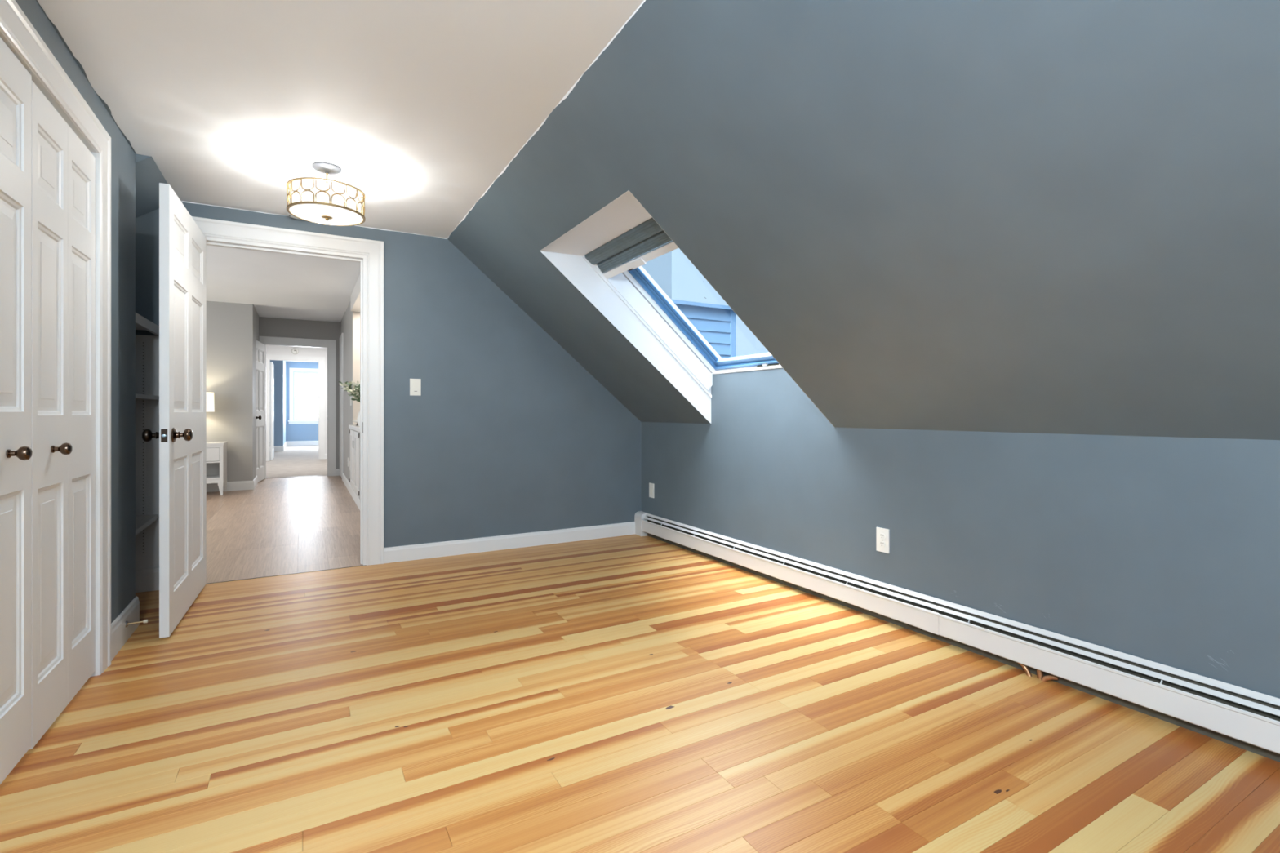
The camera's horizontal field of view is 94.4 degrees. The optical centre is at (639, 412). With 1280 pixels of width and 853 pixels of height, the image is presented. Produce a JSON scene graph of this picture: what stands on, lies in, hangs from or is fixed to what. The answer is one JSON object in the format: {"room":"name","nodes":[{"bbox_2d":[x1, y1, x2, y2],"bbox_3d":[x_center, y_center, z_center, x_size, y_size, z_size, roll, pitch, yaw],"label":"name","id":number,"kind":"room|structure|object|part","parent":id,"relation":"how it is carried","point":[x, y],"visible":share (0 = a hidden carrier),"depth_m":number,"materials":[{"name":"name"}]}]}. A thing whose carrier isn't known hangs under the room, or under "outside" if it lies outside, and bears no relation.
{"room":"bedroom","nodes":[
{"label":"bedroom","id":0,"kind":"room"},
{"bbox_2d":[15,0,136,623],"bbox_3d":[-1.196,-0.200,0.113,0.633,2.400,5.780,0,0,-30],"label":"wall","id":1,"kind":"structure","parent":0,"point":[122,153],"depth_m":2.52,"materials":[{"name":"blue paint"}]},
{"bbox_2d":[0,37,32,784],"bbox_3d":[-1.605,-0.004,1.457,0.076,1.941,0.605,0,0,-30],"label":"door","id":2,"kind":"structure","parent":1,"relation":"in","point":[15,82],"depth_m":1.62,"materials":[{"name":"white paint"}]},
{"bbox_3d":[-1.688,-0.772,1.575,0.012,0.195,0.212,0,0,-30],"label":"panel","id":3,"kind":"part","parent":2,"relation":"part of","materials":[{"name":"white paint"}]},
{"bbox_3d":[-1.688,-0.290,1.575,0.012,0.578,0.212,0,0,-30],"label":"panel","id":4,"kind":"part","parent":2,"relation":"part of","materials":[{"name":"white paint"}]},
{"bbox_3d":[-1.688,0.507,1.575,0.012,0.580,0.212,0,0,-30],"label":"panel","id":5,"kind":"part","parent":2,"relation":"part of","materials":[{"name":"white paint"}]},
{"bbox_3d":[-1.663,0.111,1.589,0.046,0.039,0.039,0,0,-30],"label":"closet knob","id":6,"kind":"part","parent":2,"relation":"part of","materials":[{"name":"brown metal"}]},
{"bbox_2d":[0,0,111,676],"bbox_3d":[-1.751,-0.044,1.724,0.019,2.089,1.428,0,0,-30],"label":"trim","id":7,"kind":"structure","parent":1,"relation":"attached to","point":[15,26],"depth_m":2.26,"materials":[{"name":"white paint"}]},
{"bbox_2d":[29,80,95,749],"bbox_3d":[-1.907,0.007,1.987,0.076,1.941,0.605,0,0,-30],"label":"door","id":8,"kind":"structure","parent":1,"relation":"in","point":[64,168],"depth_m":1.94,"materials":[{"name":"white paint"}]},
{"bbox_3d":[-1.843,-0.761,1.847,0.012,0.195,0.215,0,0,-30],"label":"panel","id":9,"kind":"part","parent":8,"relation":"part of","materials":[{"name":"white paint"}]},
{"bbox_3d":[-1.843,-0.279,1.847,0.012,0.578,0.215,0,0,-30],"label":"panel","id":10,"kind":"part","parent":8,"relation":"part of","materials":[{"name":"white paint"}]},
{"bbox_3d":[-1.843,0.518,1.847,0.012,0.580,0.215,0,0,-30],"label":"panel","id":11,"kind":"part","parent":8,"relation":"part of","materials":[{"name":"white paint"}]},
{"bbox_3d":[-1.822,0.116,1.869,0.046,0.039,0.039,0,0,-30],"label":"closet knob","id":12,"kind":"part","parent":8,"relation":"part of","materials":[{"name":"brown metal"}]},
{"bbox_3d":[-1.990,-0.761,2.105,0.012,0.195,0.212,0,0,-30],"label":"panel","id":13,"kind":"part","parent":8,"relation":"part of","materials":[{"name":"white paint"}]},
{"bbox_3d":[-1.990,-0.279,2.105,0.012,0.578,0.212,0,0,-30],"label":"panel","id":14,"kind":"part","parent":8,"relation":"part of","materials":[{"name":"white paint"}]},
{"bbox_3d":[-1.990,0.518,2.105,0.012,0.580,0.212,0,0,-30],"label":"panel","id":15,"kind":"part","parent":8,"relation":"part of","materials":[{"name":"white paint"}]},
{"bbox_2d":[111,595,139,661],"bbox_3d":[-2.237,0.932,2.568,0.013,0.135,0.507,0,0,-30],"label":"baseboard","id":16,"kind":"structure","parent":1,"relation":"attached to","point":[120,634],"depth_m":2.55,"materials":[{"name":"white paint"}]},
{"bbox_2d":[124,619,148,627],"bbox_3d":[-2.193,0.917,2.583,0.076,0.028,0.028,0,0,-30],"label":"door stop","id":17,"kind":"object","parent":1,"relation":"attached to","point":[144,621],"visible":1,"depth_m":2.58,"materials":[{"name":"silver metal"}]},
{"bbox_3d":[-2.197,0.917,2.581,0.058,0.007,0.007,0,0,-30],"label":"rod","id":18,"kind":"part","parent":17,"relation":"part of","materials":[{"name":"gold metal"}]},
{"bbox_2d":[135,514,158,535],"bbox_3d":[-2.786,0.590,2.926,0.535,0.030,0.643,0,0,-30],"label":"wall shelf","id":19,"kind":"object","parent":1,"relation":"attached to","point":[142,522],"visible":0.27,"depth_m":3.15,"materials":[{"name":"grey paint"}]},
{"bbox_2d":[135,153,167,217],"bbox_3d":[-2.798,-0.978,2.912,0.740,0.584,0.670,0,0,-30],"label":"wall","id":20,"kind":"structure","parent":0,"point":[148,176],"depth_m":3.04,"materials":[{"name":"blue paint"}]},
{"bbox_2d":[206,301,259,481],"bbox_3d":[-5.260,-0.250,5.538,2.540,2.500,6.090,0,0,-30],"label":"wall","id":21,"kind":"structure","parent":0,"point":[233,329],"depth_m":7.57,"materials":[{"name":"grey paint"}]},
{"bbox_2d":[206,480,253,492],"bbox_3d":[-6.061,0.943,7.059,2.452,0.115,0.013,0,0,-30],"label":"baseboard","id":22,"kind":"structure","parent":21,"relation":"attached to","point":[242,485],"depth_m":7.56,"materials":[{"name":"white paint"}]},
{"bbox_2d":[253,475,257,488],"bbox_3d":[-5.331,0.943,8.242,0.013,0.115,1.320,0,0,-30],"label":"baseboard","id":23,"kind":"structure","parent":21,"relation":"attached to","point":[255,479],"depth_m":8.01,"materials":[{"name":"white paint"}]},
{"bbox_2d":[270,360,285,445],"bbox_3d":[-10.900,-0.250,15.675,2.570,2.500,2.730,0,0,-30],"label":"wall","id":24,"kind":"structure","parent":0,"point":[279,366],"depth_m":15.09,"materials":[{"name":"blue paint"}]},
{"bbox_2d":[274,445,284,451],"bbox_3d":[-10.216,0.930,14.486,2.583,0.140,0.013,0,0,-30],"label":"baseboard","id":25,"kind":"structure","parent":24,"relation":"attached to","point":[277,448],"depth_m":15.07,"materials":[{"name":"white paint"}]},
{"bbox_2d":[206,244,359,322],"bbox_3d":[-4.530,-1.450,5.954,4.020,0.110,6.090,0,0,-30],"label":"ceiling","id":26,"kind":"structure","parent":0,"point":[277,285],"depth_m":6.39,"materials":[{"name":"paint"}]},
{"bbox_2d":[266,345,327,453],"bbox_3d":[-7.101,-0.250,12.470,2.400,2.500,0.120,0,0,-30],"label":"wall","id":27,"kind":"structure","parent":0,"point":[270,349],"depth_m":12.49,"materials":[{"name":"white paint"}]},
{"bbox_2d":[270,361,274,460],"bbox_3d":[-7.824,-0.026,12.605,0.035,2.028,0.800,0,0,-30],"label":"door","id":28,"kind":"structure","parent":27,"relation":"in","point":[272,366],"depth_m":12.27,"materials":[{"name":"white paint"}]},
{"bbox_2d":[291,347,298,354],"bbox_3d":[-7.180,-1.270,12.335,0.130,0.130,0.037,0,0,-30],"label":"smoke detector","id":29,"kind":"object","parent":27,"relation":"attached to","point":[295,351],"visible":1,"depth_m":12.32,"materials":[{"name":"white plastic"}]},
{"bbox_2d":[266,354,324,461],"bbox_3d":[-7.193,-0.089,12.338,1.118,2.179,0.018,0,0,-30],"label":"trim","id":30,"kind":"structure","parent":27,"relation":"attached to","point":[268,357],"depth_m":12.56,"materials":[{"name":"white paint"}]},
{"bbox_2d":[259,316,340,469],"bbox_3d":[-5.206,-0.300,9.142,2.400,2.600,0.120,0,0,-30],"label":"wall","id":31,"kind":"structure","parent":0,"point":[268,326],"depth_m":9.14,"materials":[{"name":"grey paint"}]},
{"bbox_2d":[255,340,265,482],"bbox_3d":[-5.453,-0.009,8.471,0.179,1.993,0.770,0,0,-23],"label":"door","id":32,"kind":"structure","parent":31,"relation":"in","point":[260,348],"depth_m":8.57,"materials":[{"name":"white paint"}]},
{"bbox_3d":[-5.383,-0.802,8.308,0.035,0.185,0.255,0,0,-23],"label":"panel","id":33,"kind":"part","parent":32,"relation":"part of","materials":[{"name":"white paint"}]},
{"bbox_3d":[-5.383,-0.310,8.308,0.035,0.580,0.255,0,0,-23],"label":"panel","id":34,"kind":"part","parent":32,"relation":"part of","materials":[{"name":"white paint"}]},
{"bbox_3d":[-5.383,0.500,8.308,0.035,0.600,0.255,0,0,-23],"label":"panel","id":35,"kind":"part","parent":32,"relation":"part of","materials":[{"name":"white paint"}]},
{"bbox_3d":[-5.516,-0.802,8.615,0.035,0.185,0.255,0,0,-23],"label":"panel","id":36,"kind":"part","parent":32,"relation":"part of","materials":[{"name":"white paint"}]},
{"bbox_3d":[-5.516,-0.310,8.615,0.035,0.580,0.255,0,0,-23],"label":"panel","id":37,"kind":"part","parent":32,"relation":"part of","materials":[{"name":"white paint"}]},
{"bbox_3d":[-5.516,0.500,8.615,0.035,0.600,0.255,0,0,-23],"label":"panel","id":38,"kind":"part","parent":32,"relation":"part of","materials":[{"name":"white paint"}]},
{"bbox_2d":[258,336,336,479],"bbox_3d":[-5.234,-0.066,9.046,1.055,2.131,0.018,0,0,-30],"label":"trim","id":39,"kind":"structure","parent":31,"relation":"attached to","point":[331,344],"depth_m":9.26,"materials":[{"name":"white paint"}]},
{"bbox_2d":[268,475,327,478],"bbox_3d":[-5.295,1.008,9.154,0.847,0.024,0.020,0,0,-30],"label":"trim","id":40,"kind":"structure","parent":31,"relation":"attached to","point":[322,475],"depth_m":9.13,"materials":[{"name":"wood"}]},
{"bbox_2d":[336,469,339,475],"bbox_3d":[-4.751,0.948,9.324,0.068,0.105,0.013,0,0,-30],"label":"baseboard","id":41,"kind":"structure","parent":31,"relation":"attached to","point":[337,470],"depth_m":9.32,"materials":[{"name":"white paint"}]},
{"bbox_2d":[285,361,318,441],"bbox_3d":[-9.006,-0.250,18.411,3.430,2.500,0.150,0,0,-30],"label":"wall","id":42,"kind":"structure","parent":0,"point":[294,432],"depth_m":17.65,"materials":[{"name":"blue paint"}]},
{"bbox_2d":[286,440,318,445],"bbox_3d":[-9.009,0.930,18.315,3.330,0.140,0.013,0,0,-30],"label":"baseboard","id":43,"kind":"structure","parent":42,"relation":"attached to","point":[292,442],"depth_m":17.70,"materials":[{"name":"white paint"}]},
{"bbox_2d":[288,367,318,423],"bbox_3d":[-9.769,-0.482,17.907,1.495,1.665,0.150,0,0,-30],"label":"window","id":44,"kind":"structure","parent":42,"relation":"in","point":[296,371],"depth_m":17.65,"materials":[{"name":"white paint"}]},
{"bbox_3d":[-9.759,0.260,17.890,1.495,0.040,0.110,0,0,-30],"label":"sill","id":45,"kind":"part","parent":44,"relation":"part of","materials":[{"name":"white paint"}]},
{"bbox_2d":[285,360,318,362],"bbox_3d":[-7.690,-1.500,13.504,6.000,0.120,9.920,0,0,-30],"label":"ceiling","id":46,"kind":"structure","parent":0,"point":[286,361],"depth_m":17.72,"materials":[{"name":"white paint"}]},
{"bbox_2d":[37,0,645,239],"bbox_3d":[-0.459,-1.237,0.918,1.671,0.067,6.450,0,0,-30],"label":"ceiling","id":47,"kind":"structure","parent":0,"point":[420,106],"depth_m":2.18,"materials":[{"name":"paint"}]},
{"bbox_2d":[286,161,365,226],"bbox_3d":[-1.547,-1.079,2.928,0.344,0.263,0.344,0,0,-30],"label":"ceiling light","id":48,"kind":"object","parent":47,"relation":"attached to","point":[326,212],"visible":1,"depth_m":2.89,"materials":[{"name":"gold metal"}]},
{"bbox_3d":[-1.547,-0.970,2.928,0.328,0.014,0.328,0,0,-30],"label":"lamp shade","id":49,"kind":"part","parent":48,"relation":"part of","materials":[{"name":"white glass"}]},
{"bbox_3d":[-1.511,-1.083,2.949,0.254,0.198,0.293,0,0,-30],"label":"stem","id":50,"kind":"part","parent":48,"relation":"part of","materials":[{"name":"gold metal"}]},
{"bbox_2d":[340,302,359,483],"bbox_3d":[-3.174,-0.250,6.726,0.100,2.500,6.090,0,0,-30],"label":"wall","id":51,"kind":"structure","parent":0,"point":[346,323],"depth_m":7.92,"materials":[{"name":"grey paint"}]},
{"bbox_2d":[340,342,342,477],"bbox_3d":[-4.544,-0.035,9.024,0.006,2.050,0.580,0,0,-30],"label":"door","id":52,"kind":"structure","parent":51,"relation":"in","point":[341,342],"depth_m":8.97,"materials":[{"name":"white paint"}]},
{"bbox_2d":[339,333,343,475],"bbox_3d":[-4.549,-0.082,9.021,0.018,2.164,0.788,0,0,-30],"label":"trim","id":53,"kind":"structure","parent":51,"relation":"attached to","point":[341,338],"depth_m":8.68,"materials":[{"name":"white paint"}]},
{"bbox_2d":[342,473,359,510],"bbox_3d":[-3.040,0.948,6.376,0.013,0.105,5.350,0,0,-30],"label":"baseboard","id":54,"kind":"structure","parent":51,"relation":"attached to","point":[344,479],"depth_m":7.20,"materials":[{"name":"white paint"}]},
{"bbox_2d":[350,274,359,311],"bbox_3d":[-2.842,-1.299,6.426,0.420,0.188,1.780,0,0,-30],"label":"wall","id":55,"kind":"structure","parent":0,"point":[355,295],"depth_m":6.55,"materials":[{"name":"white paint"}]},
{"bbox_2d":[352,311,359,424],"bbox_3d":[-2.806,-0.625,6.435,0.448,1.550,1.820,0,0,-30],"label":"wall niche","id":56,"kind":"object","parent":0,"point":[356,316],"visible":0.14,"depth_m":7.10,"materials":[{"name":"beige paint"}]},
{"bbox_2d":[135,201,671,547],"bbox_3d":[-1.554,-0.300,4.074,4.130,2.600,0.122,0,0,-30],"label":"wall","id":57,"kind":"structure","parent":0,"point":[507,433],"depth_m":4.22,"materials":[{"name":"blue paint"}]},
{"bbox_2d":[135,334,159,568],"bbox_3d":[-2.780,0.285,2.922,0.560,1.430,0.670,0,0,-30],"label":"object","id":58,"kind":"structure","parent":57,"relation":"attached to","point":[151,559],"depth_m":3.32,"materials":[{"name":"grey paint"}]},
{"bbox_2d":[135,312,159,335],"bbox_3d":[-2.782,-0.456,2.928,0.543,0.048,0.643,0,0,-30],"label":"wall shelf","id":59,"kind":"object","parent":58,"relation":"on","point":[141,322],"visible":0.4,"depth_m":3.08,"materials":[{"name":"grey paint"}]},
{"bbox_2d":[135,566,159,592],"bbox_3d":[-2.912,0.935,3.218,0.604,0.130,0.013,0,0,-30],"label":"baseboard","id":60,"kind":"structure","parent":57,"relation":"attached to","point":[147,580],"depth_m":3.30,"materials":[{"name":"grey paint"}]},
{"bbox_2d":[135,393,159,399],"bbox_3d":[-2.784,-0.080,2.928,0.540,0.020,0.643,0,0,-30],"label":"wall shelf","id":61,"kind":"object","parent":57,"relation":"attached to","point":[138,397],"visible":0.09,"depth_m":3.09,"materials":[{"name":"grey paint"}]},
{"bbox_2d":[142,182,206,638],"bbox_3d":[-2.300,-0.007,3.001,0.180,1.991,0.936,0,0,-28],"label":"door","id":62,"kind":"structure","parent":57,"relation":"in","point":[182,433],"depth_m":2.83,"materials":[{"name":"white paint"}]},
{"bbox_3d":[-2.166,0.103,2.633,0.072,0.068,0.068,0,0,-28],"label":"knob","id":63,"kind":"part","parent":62,"relation":"part of","materials":[{"name":"brown metal"}]},
{"bbox_3d":[-2.086,0.103,2.598,0.023,0.058,0.002,0,0,-28],"label":"latch plate","id":64,"kind":"part","parent":62,"relation":"part of","materials":[{"name":"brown metal"}]},
{"bbox_3d":[-2.203,-0.807,2.818,0.035,0.185,0.314,0,0,-28],"label":"panel","id":65,"kind":"part","parent":62,"relation":"part of","materials":[{"name":"white paint"}]},
{"bbox_3d":[-2.203,-0.301,2.818,0.035,0.602,0.314,0,0,-28],"label":"panel","id":66,"kind":"part","parent":62,"relation":"part of","materials":[{"name":"white paint"}]},
{"bbox_3d":[-2.203,0.515,2.818,0.035,0.600,0.314,0,0,-28],"label":"panel","id":67,"kind":"part","parent":62,"relation":"part of","materials":[{"name":"white paint"}]},
{"bbox_3d":[-2.070,0.103,2.684,0.072,0.068,0.068,0,0,-28],"label":"knob","id":68,"kind":"part","parent":62,"relation":"part of","materials":[{"name":"brown metal"}]},
{"bbox_3d":[-2.393,-0.807,3.178,0.035,0.185,0.315,0,0,-28],"label":"panel","id":69,"kind":"part","parent":62,"relation":"part of","materials":[{"name":"white paint"}]},
{"bbox_3d":[-2.393,-0.301,3.178,0.035,0.602,0.315,0,0,-28],"label":"panel","id":70,"kind":"part","parent":62,"relation":"part of","materials":[{"name":"white paint"}]},
{"bbox_3d":[-2.393,0.515,3.178,0.035,0.600,0.315,0,0,-28],"label":"panel","id":71,"kind":"part","parent":62,"relation":"part of","materials":[{"name":"white paint"}]},
{"bbox_2d":[205,236,366,565],"bbox_3d":[-2.207,-0.011,3.703,0.896,2.023,0.124,0,0,-30],"label":"trim","id":72,"kind":"structure","parent":57,"relation":"attached to","point":[215,242],"depth_m":3.87,"materials":[{"name":"white paint"}]},
{"bbox_2d":[205,564,366,584],"bbox_3d":[-2.176,1.009,3.650,0.894,0.022,0.009,0,0,-30],"label":"trim","id":73,"kind":"structure","parent":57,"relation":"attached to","point":[364,565],"depth_m":3.64,"materials":[{"name":"wood"}]},
{"bbox_2d":[191,216,383,565],"bbox_3d":[-2.172,-0.063,3.643,1.102,2.126,0.019,0,0,-30],"label":"trim","id":74,"kind":"structure","parent":57,"relation":"attached to","point":[373,250],"depth_m":3.87,"materials":[{"name":"white paint"}]},
{"bbox_2d":[409,378,421,395],"bbox_3d":[-1.523,-0.170,4.018,0.070,0.114,0.010,0,0,-30],"label":"light switch","id":75,"kind":"object","parent":57,"relation":"attached to","point":[415,384],"visible":1,"depth_m":4.01,"materials":[{"name":"white plastic"}]},
{"bbox_2d":[383,521,635,563],"bbox_3d":[-0.866,0.949,4.390,1.909,0.102,0.013,0,0,-30],"label":"baseboard","id":76,"kind":"structure","parent":57,"relation":"attached to","point":[444,548],"depth_m":4.30,"materials":[{"name":"white paint"}]},
{"bbox_2d":[0,444,1279,852],"bbox_3d":[-4.528,1.029,7.951,6.000,0.062,22.700,0,0,-30],"label":"floor","id":77,"kind":"structure","parent":0,"point":[630,693],"depth_m":1.87,"materials":[{"name":"brown wood"}]},
{"bbox_2d":[206,441,227,495],"bbox_3d":[-5.324,0.685,7.187,0.490,0.629,0.430,0,0,-30],"label":"nightstand","id":78,"kind":"object","parent":77,"relation":"on","point":[216,451],"visible":0.42,"depth_m":7.12,"materials":[{"name":"white paint"}]},
{"bbox_2d":[206,391,214,411],"bbox_3d":[-5.347,0.065,7.197,0.290,0.613,0.290,0,0,-30],"label":"table lamp","id":79,"kind":"object","parent":78,"relation":"on","point":[210,396],"visible":0.17,"depth_m":7.18,"materials":[{"name":"white fabric"}]},
{"bbox_2d":[206,475,219,479],"bbox_3d":[-5.322,0.795,7.184,0.410,0.020,0.407,0,0,-30],"label":"shelf","id":80,"kind":"object","parent":78,"relation":"attached to","point":[208,477],"depth_m":7.14,"materials":[{"name":"white paint"}]},
{"bbox_3d":[-5.227,0.506,7.017,0.404,0.156,0.022,0,0,-30],"label":"drawer","id":81,"kind":"part","parent":78,"relation":"part of","materials":[{"name":"white paint"}]},
{"bbox_3d":[-5.044,0.925,7.127,0.055,0.150,0.040,0,0,-30],"label":"leg","id":82,"kind":"part","parent":78,"relation":"part of","materials":[{"name":"white paint"}]},
{"bbox_3d":[-5.235,0.925,7.462,0.055,0.150,0.040,0,0,-30],"label":"leg","id":83,"kind":"part","parent":78,"relation":"part of","materials":[{"name":"white paint"}]},
{"bbox_2d":[349,429,359,501],"bbox_3d":[-2.865,0.598,6.493,0.474,0.805,1.920,0,0,-30],"label":"base cabinet","id":84,"kind":"object","parent":77,"relation":"on","point":[354,480],"visible":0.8,"depth_m":6.53,"materials":[{"name":"white paint"}]},
{"bbox_3d":[-3.348,0.540,6.909,0.019,0.660,0.640,0,0,-30],"label":"cabinet door","id":85,"kind":"part","parent":84,"relation":"part of","materials":[{"name":"white paint"}]},
{"bbox_2d":[348,424,359,431],"bbox_3d":[-2.866,0.174,6.498,0.470,0.040,1.930,0,0,-30],"label":"countertop","id":86,"kind":"structure","parent":84,"relation":"on","point":[357,428],"depth_m":6.51,"materials":[{"name":"white paint"}]},
{"bbox_2d":[337,379,359,426],"bbox_3d":[-3.018,-0.111,6.522,0.534,0.531,0.475,0,0,-30],"label":"potted plant","id":87,"kind":"object","parent":86,"relation":"on","point":[355,392],"visible":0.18,"depth_m":6.46,"materials":[{"name":"green plant"}]},
{"bbox_3d":[-3.011,0.540,6.318,0.019,0.660,0.640,0,0,-30],"label":"cabinet door","id":88,"kind":"part","parent":84,"relation":"part of","materials":[{"name":"white paint"}]},
{"bbox_2d":[447,0,1279,439],"bbox_3d":[0.948,-0.578,1.719,1.606,1.341,6.450,0,0,-30],"label":"ceiling","id":89,"kind":"structure","parent":0,"point":[1033,216],"depth_m":1.73,"materials":[{"name":"blue paint"}]},
{"bbox_2d":[539,190,835,427],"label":"window","id":90,"kind":"structure","parent":89,"relation":"attached to","point":[597,255],"depth_m":3.69,"materials":[{"name":"white paint"}]},
{"bbox_2d":[597,230,671,272],"bbox_3d":[0.038,-0.904,3.178,0.092,0.101,1.079,0,0,-30],"label":"blind","id":91,"kind":"object","parent":90,"relation":"attached to","point":[606,265],"depth_m":3.23,"materials":[{"name":"fabric"}]},
{"bbox_3d":[0.365,-0.608,3.364,1.008,0.923,1.083,0,0,-30],"label":"frame","id":92,"kind":"part","parent":90,"relation":"part of","materials":[{"name":"white paint"}]},
{"bbox_3d":[0.412,-0.686,3.390,0.895,0.792,1.041,0,0,-30],"label":"sash","id":93,"kind":"part","parent":90,"relation":"part of","materials":[{"name":"blue"}]},
{"bbox_3d":[0.811,-0.240,3.618,0.140,0.133,1.085,0,0,-30],"label":"rail","id":94,"kind":"part","parent":90,"relation":"part of","materials":[{"name":"white paint"}]},
{"bbox_2d":[640,368,1279,698],"bbox_3d":[1.656,0.369,2.123,0.121,1.262,6.450,0,0,-30],"label":"wall","id":95,"kind":"structure","parent":0,"point":[1163,550],"depth_m":2.31,"materials":[{"name":"blue paint"}]},
{"bbox_2d":[648,483,653,497],"bbox_3d":[0.092,0.626,4.741,0.008,0.114,0.070,0,0,-30],"label":"wall outlet","id":96,"kind":"object","parent":95,"relation":"attached to","point":[651,485],"visible":1,"depth_m":4.73,"materials":[{"name":"white plastic"}]},
{"bbox_2d":[875,527,889,553],"bbox_3d":[1.167,0.616,2.851,0.009,0.114,0.070,0,0,-30],"label":"wall outlet","id":97,"kind":"object","parent":95,"relation":"attached to","point":[882,535],"visible":1,"depth_m":2.85,"materials":[{"name":"white plastic"}]},
{"bbox_2d":[879,541,885,547],"bbox_3d":[1.166,0.635,2.850,0.005,0.027,0.033,0,0,-30],"label":"socket","id":98,"kind":"object","parent":97,"relation":"attached to","point":[882,544],"depth_m":2.85,"materials":[{"name":"white plastic"}]},
{"bbox_2d":[879,533,885,539],"bbox_3d":[1.166,0.597,2.850,0.005,0.027,0.033,0,0,-30],"label":"socket","id":99,"kind":"object","parent":97,"relation":"attached to","point":[882,535],"depth_m":2.85,"materials":[{"name":"white plastic"}]},
{"bbox_2d":[634,511,1279,762],"bbox_3d":[1.573,0.908,2.085,0.061,0.184,6.428,0,0,-30],"label":"baseboard heater","id":100,"kind":"object","parent":95,"relation":"attached to","point":[1244,718],"visible":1,"depth_m":2.24,"materials":[{"name":"white metal"}]},
{"bbox_3d":[0.651,0.912,3.661,0.013,0.094,2.562,0,0,-30],"label":"panel","id":101,"kind":"part","parent":100,"relation":"part of","materials":[{"name":"white metal"}]},
{"bbox_3d":[1.262,0.910,2.578,0.006,0.094,0.078,0,0,-30],"label":"splice plate","id":102,"kind":"part","parent":100,"relation":"part of","materials":[{"name":"white metal"}]},
{"bbox_2d":[1017,662,1031,676],"bbox_3d":[1.472,0.980,2.265,0.017,0.055,0.052,0,0,-24],"label":"copper pipe","id":103,"kind":"object","parent":100,"relation":"attached to","point":[1025,668],"visible":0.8,"depth_m":2.25,"materials":[{"name":"orange metal"}]},
{"bbox_2d":[1036,669,1043,679],"bbox_3d":[1.508,0.976,2.233,0.022,0.057,0.028,0,0,30],"label":"copper pipe","id":104,"kind":"object","parent":100,"relation":"attached to","point":[1039,673],"visible":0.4,"depth_m":2.22,"materials":[{"name":"orange metal"}]},
{"bbox_2d":[1040,674,1058,681],"bbox_3d":[1.515,0.987,2.192,0.019,0.043,0.056,0,0,-42],"label":"copper pipe","id":105,"kind":"object","parent":100,"relation":"attached to","point":[1045,678],"visible":0.94,"depth_m":2.19,"materials":[{"name":"orange metal"}]},
{"bbox_3d":[2.215,0.912,0.914,0.013,0.094,3.756,0,0,-30],"label":"panel","id":106,"kind":"part","parent":100,"relation":"part of","materials":[{"name":"white metal"}]},
{"label":"outside","id":107,"kind":"structure","parent":0,"visible":0},
{"bbox_2d":[671,299,735,358],"bbox_3d":[-1.262,0.940,13.079,4.550,6.120,5.220,0,0,-30],"label":"neighbouring house","id":108,"kind":"structure","parent":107,"point":[716,323],"depth_m":11.75,"materials":[{"name":"blue wood"}]}
]}

